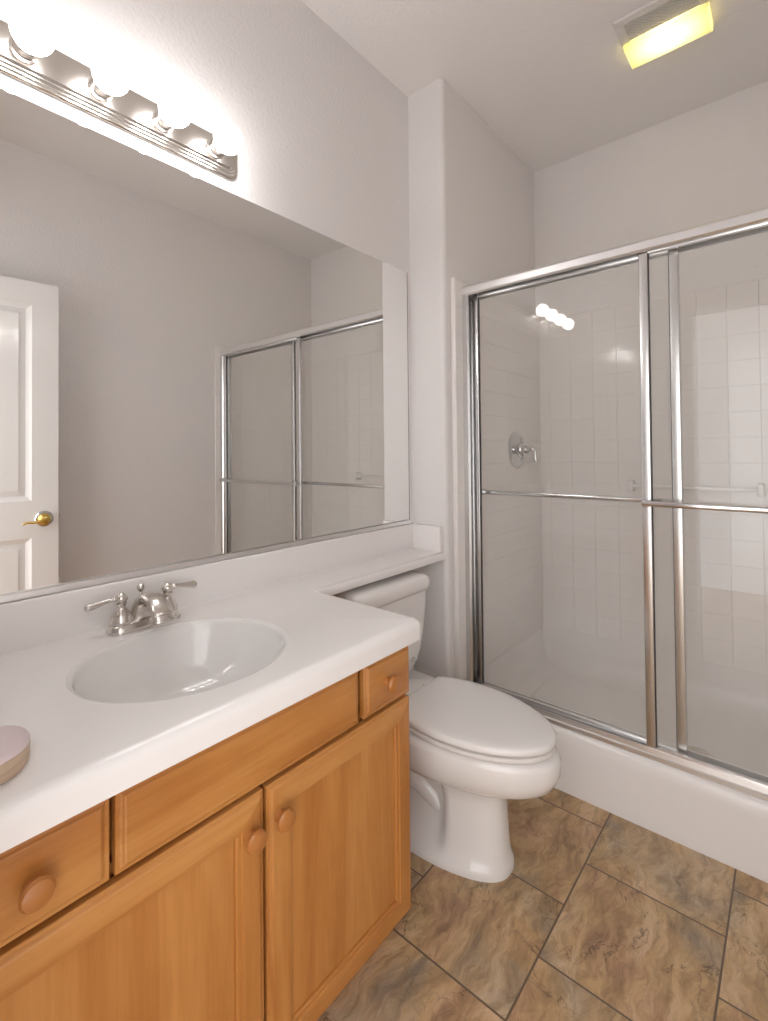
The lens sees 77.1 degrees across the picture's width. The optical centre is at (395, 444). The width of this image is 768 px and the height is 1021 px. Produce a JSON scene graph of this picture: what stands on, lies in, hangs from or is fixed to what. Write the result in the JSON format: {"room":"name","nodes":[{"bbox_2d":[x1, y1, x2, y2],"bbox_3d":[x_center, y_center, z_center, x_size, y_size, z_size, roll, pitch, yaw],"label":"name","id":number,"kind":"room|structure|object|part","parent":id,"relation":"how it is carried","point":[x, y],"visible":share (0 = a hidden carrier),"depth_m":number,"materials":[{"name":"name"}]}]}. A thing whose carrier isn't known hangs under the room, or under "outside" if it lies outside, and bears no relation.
{"room":"bathroom","nodes":[
{"label":"bathroom","id":0,"kind":"room"},
{"bbox_2d":[0,0,413,669],"bbox_3d":[-0.521,-0.132,1.444,0.120,2.740,1.794,-1,-1,40],"label":"wall","id":1,"kind":"structure","parent":0,"point":[325,149],"depth_m":1.54,"materials":[{"name":"white paint"}]},
{"bbox_2d":[0,7,242,179],"bbox_3d":[-0.620,-0.829,1.147,0.129,0.108,0.620,-1,-1,40],"label":"vanity light","id":2,"kind":"object","parent":1,"relation":"attached to","point":[29,55],"visible":1,"depth_m":1.11,"materials":[{"name":"silver metal"}]},
{"bbox_2d":[8,7,55,63],"bbox_3d":[-0.743,-0.830,0.980,0.104,0.076,0.076,-1,-1,40],"label":"bulb","id":3,"kind":"object","parent":2,"relation":"attached to","point":[31,38],"depth_m":0.96,"materials":[{"name":"white glass"}]},
{"bbox_2d":[88,54,130,101],"bbox_3d":[-0.650,-0.830,1.091,0.104,0.076,0.076,-1,-1,40],"label":"bulb","id":4,"kind":"object","parent":2,"relation":"attached to","point":[109,80],"depth_m":1.07,"materials":[{"name":"white glass"}]},
{"bbox_2d":[153,91,191,132],"bbox_3d":[-0.557,-0.829,1.203,0.104,0.076,0.076,-1,-1,40],"label":"bulb","id":5,"kind":"object","parent":2,"relation":"attached to","point":[172,113],"depth_m":1.18,"materials":[{"name":"white glass"}]},
{"bbox_2d":[207,122,242,158],"bbox_3d":[-0.465,-0.828,1.314,0.104,0.076,0.076,-1,-1,40],"label":"bulb","id":6,"kind":"object","parent":2,"relation":"attached to","point":[226,141],"depth_m":1.29,"materials":[{"name":"white glass"}]},
{"bbox_2d":[0,88,410,603],"bbox_3d":[-0.452,-0.204,1.423,0.016,1.060,1.590,-1,-1,40],"label":"wall mirror","id":7,"kind":"object","parent":1,"relation":"attached to","point":[193,372],"visible":1,"depth_m":1.25,"materials":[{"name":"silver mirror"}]},
{"bbox_2d":[0,523,415,655],"bbox_3d":[-0.439,0.384,1.418,0.021,0.114,1.621,-1,-1,40],"label":"backsplash","id":8,"kind":"structure","parent":1,"relation":"attached to","point":[33,622],"depth_m":1.29,"materials":[{"name":"white stone"}]},
{"bbox_2d":[408,78,535,677],"bbox_3d":[0.373,-0.127,2.384,0.296,2.740,0.895,-1,-1,40],"label":"wall pier","id":9,"kind":"object","parent":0,"point":[471,197],"visible":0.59,"depth_m":2.02,"materials":[{"name":"white paint"}]},
{"bbox_2d":[451,277,542,679],"bbox_3d":[0.514,0.276,2.293,0.023,1.929,0.851,-1,-1,40],"label":"wall","id":10,"kind":"structure","parent":0,"point":[509,335],"depth_m":2.26,"materials":[{"name":"white tile"}]},
{"bbox_2d":[508,431,537,467],"bbox_3d":[0.637,0.023,2.341,0.112,0.180,0.180,-1,-1,40],"label":"shower valve","id":11,"kind":"object","parent":10,"relation":"attached to","point":[517,449],"visible":1,"depth_m":2.33,"materials":[{"name":"silver metal"}]},
{"bbox_3d":[0.643,0.037,2.336,0.096,0.095,0.068,-1,-1,40],"label":"handle","id":12,"kind":"part","parent":11,"relation":"part of","materials":[{"name":"silver metal"}]},
{"bbox_2d":[301,0,767,172],"bbox_3d":[0.466,-1.564,1.261,1.920,0.100,2.759,-1,-1,40],"label":"ceiling","id":13,"kind":"structure","parent":0,"point":[555,80],"depth_m":1.89,"materials":[{"name":"white paint"}]},
{"bbox_2d":[613,0,713,68],"bbox_3d":[0.959,-1.546,1.722,0.283,0.132,0.244,-1,-1,40],"label":"exhaust fan light","id":14,"kind":"object","parent":13,"relation":"attached to","point":[656,28],"visible":0.99,"depth_m":1.72,"materials":[{"name":"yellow plastic"}]},
{"bbox_2d":[613,0,710,45],"bbox_3d":[0.919,-1.505,1.673,0.283,0.014,0.117,-1,-1,40],"label":"grille","id":15,"kind":"object","parent":14,"relation":"attached to","point":[655,16],"depth_m":1.69,"materials":[{"name":"grey plastic"}]},
{"bbox_2d":[317,788,767,1020],"bbox_3d":[0.052,1.272,0.689,1.920,0.100,4.139,-1,-1,40],"label":"floor","id":16,"kind":"structure","parent":0,"point":[599,915],"depth_m":1.20,"materials":[{"name":"tile"}]},
{"bbox_2d":[0,646,410,1020],"bbox_3d":[-0.449,0.841,0.973,0.560,0.780,0.924,-1,-1,40],"label":"vanity cabinet","id":17,"kind":"object","parent":16,"relation":"on","point":[253,876],"visible":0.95,"depth_m":0.81,"materials":[{"name":"brown wood"}]},
{"bbox_3d":[-0.435,0.539,0.582,0.030,0.038,0.038,-1,-1,40],"label":"knob","id":18,"kind":"part","parent":17,"relation":"part of","materials":[{"name":"brown wood"}]},
{"bbox_3d":[-0.453,0.540,0.598,0.020,0.117,0.176,-1,-1,40],"label":"drawer","id":19,"kind":"part","parent":17,"relation":"part of","materials":[{"name":"brown wood"}]},
{"bbox_3d":[-0.373,0.864,0.690,0.006,0.398,0.312,-1,-1,40],"label":"panel","id":20,"kind":"part","parent":17,"relation":"part of","materials":[{"name":"brown wood"}]},
{"bbox_3d":[-0.371,0.863,0.688,0.020,0.510,0.424,-1,-1,40],"label":"door","id":21,"kind":"part","parent":17,"relation":"part of","materials":[{"name":"brown wood"}]},
{"bbox_2d":[0,523,445,853],"bbox_3d":[-0.231,0.444,1.245,0.559,0.243,1.621,-1,-1,40],"label":"countertop","id":22,"kind":"structure","parent":17,"relation":"on","point":[257,635],"depth_m":1.02,"materials":[{"name":"white stone"}]},
{"bbox_2d":[0,725,30,784],"bbox_3d":[-0.531,0.399,0.609,0.110,0.038,0.110,-1,-1,40],"label":"round container","id":23,"kind":"object","parent":22,"relation":"on","point":[15,741],"visible":1,"depth_m":0.61,"materials":[{"name":"beige ceramic"}]},
{"bbox_3d":[-0.531,0.386,0.609,0.109,0.012,0.109,-1,-1,40],"label":"lid","id":24,"kind":"part","parent":23,"relation":"part of","materials":[{"name":"white ceramic"}]},
{"bbox_2d":[84,581,196,635],"bbox_3d":[-0.563,0.379,1.115,0.148,0.093,0.254,-1,-1,40],"label":"faucet","id":25,"kind":"object","parent":22,"relation":"on","point":[149,609],"visible":1,"depth_m":1.09,"materials":[{"name":"silver metal"}]},
{"bbox_3d":[-0.653,0.353,1.069,0.020,0.024,0.068,-1,-1,40],"label":"lever","id":26,"kind":"part","parent":25,"relation":"part of","materials":[{"name":"silver metal"}]},
{"bbox_3d":[-0.627,0.372,1.100,0.049,0.070,0.049,-1,-1,40],"label":"handle","id":27,"kind":"part","parent":25,"relation":"part of","materials":[{"name":"silver metal"}]},
{"bbox_3d":[-0.613,0.371,1.157,0.018,0.076,0.018,-1,-1,40],"label":"lift rod","id":28,"kind":"part","parent":25,"relation":"part of","materials":[{"name":"silver metal"}]},
{"bbox_3d":[-0.563,0.379,1.115,0.147,0.073,0.068,-1,-1,40],"label":"spout","id":29,"kind":"part","parent":25,"relation":"part of","materials":[{"name":"silver metal"}]},
{"bbox_3d":[-0.560,0.372,1.181,0.049,0.070,0.049,-1,-1,40],"label":"handle","id":30,"kind":"part","parent":25,"relation":"part of","materials":[{"name":"silver metal"}]},
{"bbox_3d":[-0.534,0.354,1.213,0.020,0.024,0.068,-1,-1,40],"label":"lever","id":31,"kind":"part","parent":25,"relation":"part of","materials":[{"name":"silver metal"}]},
{"bbox_2d":[66,618,288,703],"bbox_3d":[-0.422,0.493,0.980,0.380,0.141,0.417,-1,-1,40],"label":"basin","id":32,"kind":"object","parent":22,"relation":"in","point":[185,660],"depth_m":1.09,"materials":[{"name":"white ceramic"}]},
{"bbox_3d":[-0.288,0.802,0.839,0.018,0.652,0.922,-1,-1,40],"label":"frame","id":33,"kind":"part","parent":17,"relation":"part of","materials":[{"name":"brown wood"}]},
{"bbox_3d":[-0.239,0.670,0.815,0.030,0.038,0.038,-1,-1,40],"label":"knob","id":34,"kind":"part","parent":17,"relation":"part of","materials":[{"name":"brown wood"}]},
{"bbox_3d":[-0.200,0.670,0.863,0.030,0.038,0.038,-1,-1,40],"label":"knob","id":35,"kind":"part","parent":17,"relation":"part of","materials":[{"name":"brown wood"}]},
{"bbox_3d":[-0.100,0.866,1.015,0.020,0.510,0.412,-1,-1,40],"label":"door","id":36,"kind":"part","parent":17,"relation":"part of","materials":[{"name":"brown wood"}]},
{"bbox_3d":[-0.102,0.866,1.017,0.006,0.398,0.300,-1,-1,40],"label":"panel","id":37,"kind":"part","parent":17,"relation":"part of","materials":[{"name":"brown wood"}]},
{"bbox_3d":[-0.022,0.543,1.117,0.020,0.117,0.158,-1,-1,40],"label":"drawer","id":38,"kind":"part","parent":17,"relation":"part of","materials":[{"name":"brown wood"}]},
{"bbox_3d":[-0.009,0.543,1.096,0.030,0.038,0.038,-1,-1,40],"label":"knob","id":39,"kind":"part","parent":17,"relation":"part of","materials":[{"name":"brown wood"}]},
{"bbox_2d":[331,570,560,882],"bbox_3d":[0.155,0.853,1.530,0.738,0.760,0.394,-1,-1,40],"label":"toilet","id":40,"kind":"object","parent":16,"relation":"on","point":[475,748],"visible":0.73,"depth_m":1.39,"materials":[{"name":"white ceramic"}]},
{"bbox_3d":[-0.055,0.506,1.706,0.202,0.057,0.394,-1,-1,40],"label":"tank lid","id":41,"kind":"part","parent":40,"relation":"part of","materials":[{"name":"white ceramic"}]},
{"bbox_3d":[-0.056,0.681,1.706,0.185,0.296,0.370,-1,-1,40],"label":"tank","id":42,"kind":"part","parent":40,"relation":"part of","materials":[{"name":"white ceramic"}]},
{"bbox_3d":[0.250,0.836,1.451,0.460,0.014,0.334,-1,-1,40],"label":"seat","id":43,"kind":"part","parent":40,"relation":"part of","materials":[{"name":"white plastic"}]},
{"bbox_3d":[0.249,0.812,1.452,0.467,0.024,0.336,-1,-1,40],"label":"lid","id":44,"kind":"part","parent":40,"relation":"part of","materials":[{"name":"white plastic"}]},
{"bbox_3d":[0.187,1.041,1.501,0.658,0.382,0.350,-1,-1,40],"label":"bowl","id":45,"kind":"part","parent":40,"relation":"part of","materials":[{"name":"white ceramic"}]},
{"bbox_2d":[484,627,767,882],"bbox_3d":[1.103,1.098,1.812,1.470,0.260,0.808,-1,-1,40],"label":"bathtub","id":46,"kind":"object","parent":16,"relation":"on","point":[727,710],"visible":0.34,"depth_m":1.88,"materials":[{"name":"white ceramic"}]},
{"bbox_2d":[461,207,767,800],"bbox_3d":[0.872,0.170,1.556,1.470,1.686,0.078,-1,-1,40],"label":"shower door frame","id":47,"kind":"structure","parent":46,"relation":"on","point":[757,216],"depth_m":1.69,"materials":[{"name":"silver metal"}]},
{"bbox_2d":[472,247,687,755],"bbox_3d":[0.636,0.177,1.791,0.760,1.658,0.054,-1,-1,40],"label":"shower door","id":48,"kind":"structure","parent":47,"relation":"in","point":[673,254],"depth_m":1.56,"materials":[{"name":"silver glass"}]},
{"bbox_3d":[0.616,-0.636,1.789,0.704,0.032,0.016,-1,-1,40],"label":"rail","id":49,"kind":"part","parent":48,"relation":"part of","materials":[{"name":"silver metal"}]},
{"bbox_3d":[0.632,0.993,1.765,0.704,0.026,0.016,-1,-1,40],"label":"rail","id":50,"kind":"part","parent":48,"relation":"part of","materials":[{"name":"silver metal"}]},
{"bbox_2d":[638,221,767,787],"bbox_3d":[1.101,0.166,1.323,0.779,1.658,0.054,-1,-1,40],"label":"shower door","id":51,"kind":"structure","parent":47,"relation":"attached to","point":[647,502],"depth_m":1.56,"materials":[{"name":"silver glass"}]},
{"bbox_3d":[1.105,-0.647,1.349,0.723,0.032,0.016,-1,-1,40],"label":"rail","id":52,"kind":"part","parent":51,"relation":"part of","materials":[{"name":"silver metal"}]},
{"bbox_3d":[1.121,0.982,1.325,0.723,0.026,0.016,-1,-1,40],"label":"rail","id":53,"kind":"part","parent":51,"relation":"part of","materials":[{"name":"silver metal"}]},
{"bbox_2d":[534,80,767,678],"bbox_3d":[1.273,-0.137,2.290,1.800,2.740,0.130,-1,-1,40],"label":"wall","id":54,"kind":"structure","parent":0,"point":[590,393],"depth_m":2.24,"materials":[{"name":"white tile"}]},
{"bbox_2d":[627,480,764,496],"bbox_3d":[1.310,0.192,2.134,0.519,0.054,0.058,-1,-1,40],"label":"wall towel bar","id":55,"kind":"object","parent":54,"relation":"attached to","point":[760,490],"visible":1,"depth_m":2.07,"materials":[{"name":"silver metal"}]}
]}

